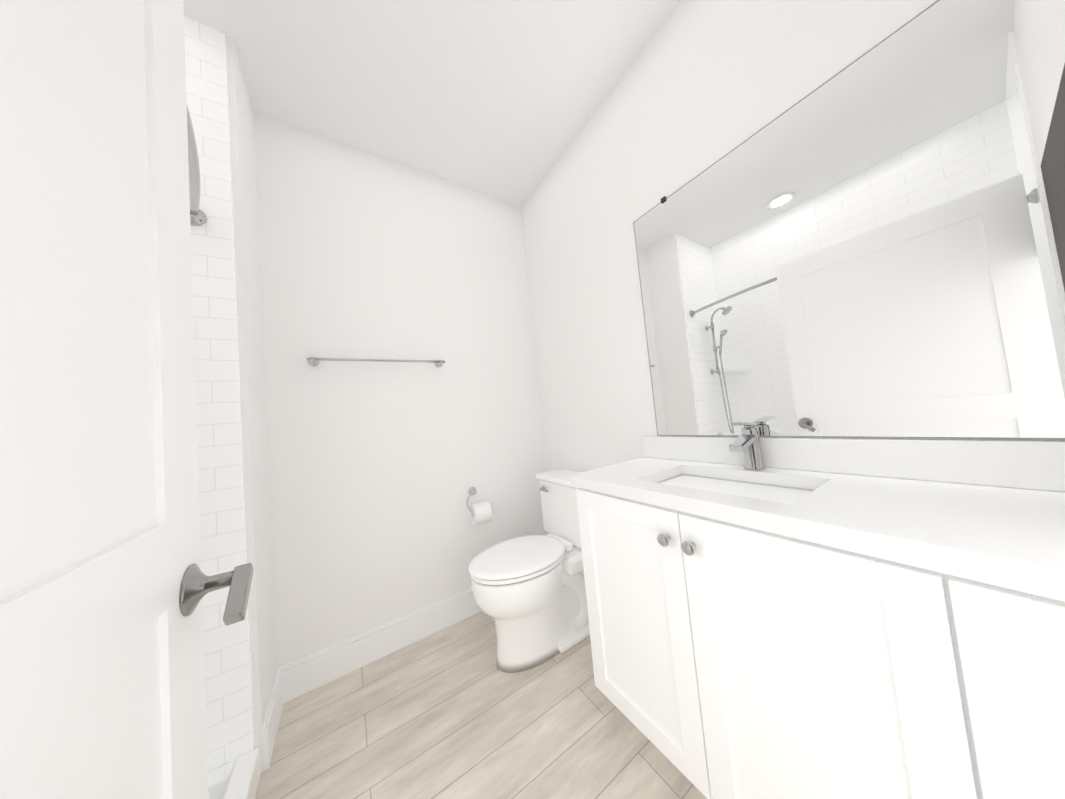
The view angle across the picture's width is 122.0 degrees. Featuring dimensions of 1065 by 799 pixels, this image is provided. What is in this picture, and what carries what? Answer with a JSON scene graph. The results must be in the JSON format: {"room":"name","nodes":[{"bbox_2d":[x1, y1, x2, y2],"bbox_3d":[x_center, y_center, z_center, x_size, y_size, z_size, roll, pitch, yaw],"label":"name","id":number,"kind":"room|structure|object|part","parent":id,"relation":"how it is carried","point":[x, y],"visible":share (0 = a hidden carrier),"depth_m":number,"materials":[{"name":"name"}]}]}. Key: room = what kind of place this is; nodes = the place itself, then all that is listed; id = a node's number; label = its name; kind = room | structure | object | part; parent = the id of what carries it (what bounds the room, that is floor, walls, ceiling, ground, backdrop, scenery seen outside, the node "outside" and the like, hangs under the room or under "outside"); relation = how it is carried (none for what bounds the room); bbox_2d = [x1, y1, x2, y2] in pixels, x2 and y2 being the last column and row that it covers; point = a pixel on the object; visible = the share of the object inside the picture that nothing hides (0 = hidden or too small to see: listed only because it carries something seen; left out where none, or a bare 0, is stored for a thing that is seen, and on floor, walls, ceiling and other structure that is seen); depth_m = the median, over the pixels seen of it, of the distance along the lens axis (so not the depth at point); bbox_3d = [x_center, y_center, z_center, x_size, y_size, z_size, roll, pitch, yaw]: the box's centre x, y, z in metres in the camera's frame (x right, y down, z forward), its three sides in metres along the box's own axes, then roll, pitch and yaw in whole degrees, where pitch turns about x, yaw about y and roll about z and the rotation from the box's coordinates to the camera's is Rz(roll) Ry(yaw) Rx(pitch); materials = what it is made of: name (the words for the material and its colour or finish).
{"room":"bathroom","nodes":[
{"label":"bathroom","id":0,"kind":"room"},
{"bbox_2d":[226,37,278,771],"bbox_3d":[-1.497,-0.028,1.066,0.772,2.740,0.410,-3,-4,-33],"label":"wall","id":1,"kind":"structure","parent":0,"point":[259,552],"depth_m":1.16,"materials":[{"name":"paint"}]},
{"bbox_2d":[184,16,253,772],"bbox_3d":[-1.352,-0.050,0.910,0.650,2.740,0.010,-3,-4,-33],"label":"wall tile","id":2,"kind":"structure","parent":1,"relation":"attached to","point":[228,698],"depth_m":1.05,"materials":[{"name":"white tile"}]},
{"bbox_2d":[187,106,206,225],"bbox_3d":[-0.718,-0.739,0.391,0.200,0.072,1.678,-3,-4,-33],"label":"shower curtain rod","id":3,"kind":"object","parent":2,"relation":"attached to","point":[198,216],"visible":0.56,"depth_m":0.90,"materials":[{"name":"silver metal"}]},
{"bbox_2d":[262,669,283,770],"bbox_3d":[-1.017,1.235,1.162,0.014,0.150,0.296,-3,-4,-33],"label":"baseboard","id":4,"kind":"structure","parent":1,"relation":"attached to","point":[271,721],"depth_m":1.12,"materials":[{"name":"paint"}]},
{"bbox_2d":[254,112,548,666],"bbox_3d":[-0.580,-0.071,1.839,1.608,2.740,0.100,-3,-4,-33],"label":"wall","id":5,"kind":"structure","parent":0,"point":[378,470],"depth_m":1.63,"materials":[{"name":"paint"}]},
{"bbox_2d":[307,357,444,366],"bbox_3d":[-0.811,-0.206,1.603,0.657,0.044,0.074,-3,-4,-33],"label":"towel rail","id":6,"kind":"object","parent":5,"relation":"attached to","point":[313,361],"visible":1,"depth_m":1.54,"materials":[{"name":"silver metal"}]},
{"bbox_2d":[278,588,480,702],"bbox_3d":[-0.472,1.213,1.695,1.508,0.150,0.014,-3,-4,-33],"label":"baseboard","id":7,"kind":"structure","parent":5,"relation":"attached to","point":[308,673],"depth_m":1.48,"materials":[{"name":"paint"}]},
{"bbox_2d":[467,487,491,525],"bbox_3d":[-0.330,0.646,1.796,0.142,0.213,0.124,-3,-4,-33],"label":"paper holder","id":8,"kind":"object","parent":5,"relation":"attached to","point":[480,512],"visible":0.98,"depth_m":1.76,"materials":[{"name":"white paper"}]},
{"bbox_2d":[183,0,680,205],"bbox_3d":[-0.473,-1.563,0.823,2.380,0.100,2.200,-3,-4,-33],"label":"ceiling","id":9,"kind":"structure","parent":0,"point":[502,99],"depth_m":1.34,"materials":[{"name":"paint"}]},
{"bbox_2d":[255,611,706,798],"bbox_3d":[-0.213,1.261,0.673,2.380,0.100,2.200,-3,-4,-33],"label":"floor","id":10,"kind":"structure","parent":0,"point":[453,711],"depth_m":1.09,"materials":[{"name":"brown wood"}]},
{"bbox_2d":[208,748,260,798],"bbox_3d":[-0.769,1.183,0.143,0.655,0.100,1.664,-3,-4,-33],"label":"shower base","id":11,"kind":"object","parent":10,"relation":"on","point":[239,778],"visible":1,"depth_m":0.94,"materials":[{"name":"ceramic"}]},
{"bbox_2d":[468,469,589,672],"bbox_3d":[0.040,0.848,1.541,0.754,0.794,0.470,-3,-4,-33],"label":"toilet","id":12,"kind":"object","parent":10,"relation":"on","point":[529,594],"visible":0.85,"depth_m":1.40,"materials":[{"name":"ceramic"}]},
{"bbox_3d":[-0.060,0.788,1.484,0.531,0.050,0.380,-3,-4,-33],"label":"seat","id":13,"kind":"part","parent":12,"relation":"part of","materials":[{"name":"plastic"}]},
{"bbox_3d":[0.073,0.538,1.758,0.026,0.034,0.092,-3,-4,-33],"label":"lever","id":14,"kind":"part","parent":12,"relation":"part of","materials":[{"name":"silver metal"}]},
{"bbox_3d":[0.247,0.617,1.698,0.214,0.355,0.470,-3,-4,-33],"label":"tank","id":15,"kind":"part","parent":12,"relation":"part of","materials":[{"name":"ceramic"}]},
{"bbox_2d":[569,422,1064,798],"bbox_3d":[0.668,0.601,0.795,0.500,1.064,1.119,-3,-4,-33],"label":"bathroom vanity","id":16,"kind":"object","parent":10,"relation":"on","point":[812,618],"visible":1,"depth_m":0.61,"materials":[{"name":"paint"}]},
{"bbox_2d":[728,422,765,470],"bbox_3d":[0.707,0.154,0.979,0.146,0.164,0.060,-3,-4,-33],"label":"faucet","id":17,"kind":"object","parent":16,"relation":"on","point":[752,447],"depth_m":0.98,"materials":[{"name":"silver metal"}]},
{"bbox_2d":[521,0,1064,471],"bbox_3d":[0.642,-0.212,1.322,0.100,2.740,2.100,-3,-4,-33],"label":"wall","id":18,"kind":"structure","parent":0,"point":[699,88],"depth_m":1.42,"materials":[{"name":"paint"}]},
{"bbox_2d":[633,0,1064,439],"bbox_3d":[0.803,-0.394,0.948,0.011,1.027,1.035,-3,-4,-33],"label":"mirror","id":19,"kind":"object","parent":18,"relation":"attached to","point":[870,243],"visible":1,"depth_m":0.76,"materials":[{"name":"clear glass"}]},
{"bbox_3d":[0.290,0.104,-0.066,0.820,2.030,0.004,-3,-4,-33],"label":"wall","id":20,"kind":"structure","parent":0,"visible":0},
{"bbox_2d":[0,0,253,798],"bbox_3d":[-0.344,0.167,0.117,0.179,2.020,0.910,-3,-4,-33],"label":"door","id":21,"kind":"structure","parent":20,"relation":"in","point":[107,585],"depth_m":0.32,"materials":[{"name":"paint"}]},
{"bbox_3d":[-0.547,0.307,0.445,0.179,0.090,0.099,-3,-4,-33],"label":"handle","id":22,"kind":"part","parent":21,"relation":"part of","materials":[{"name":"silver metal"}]}
]}

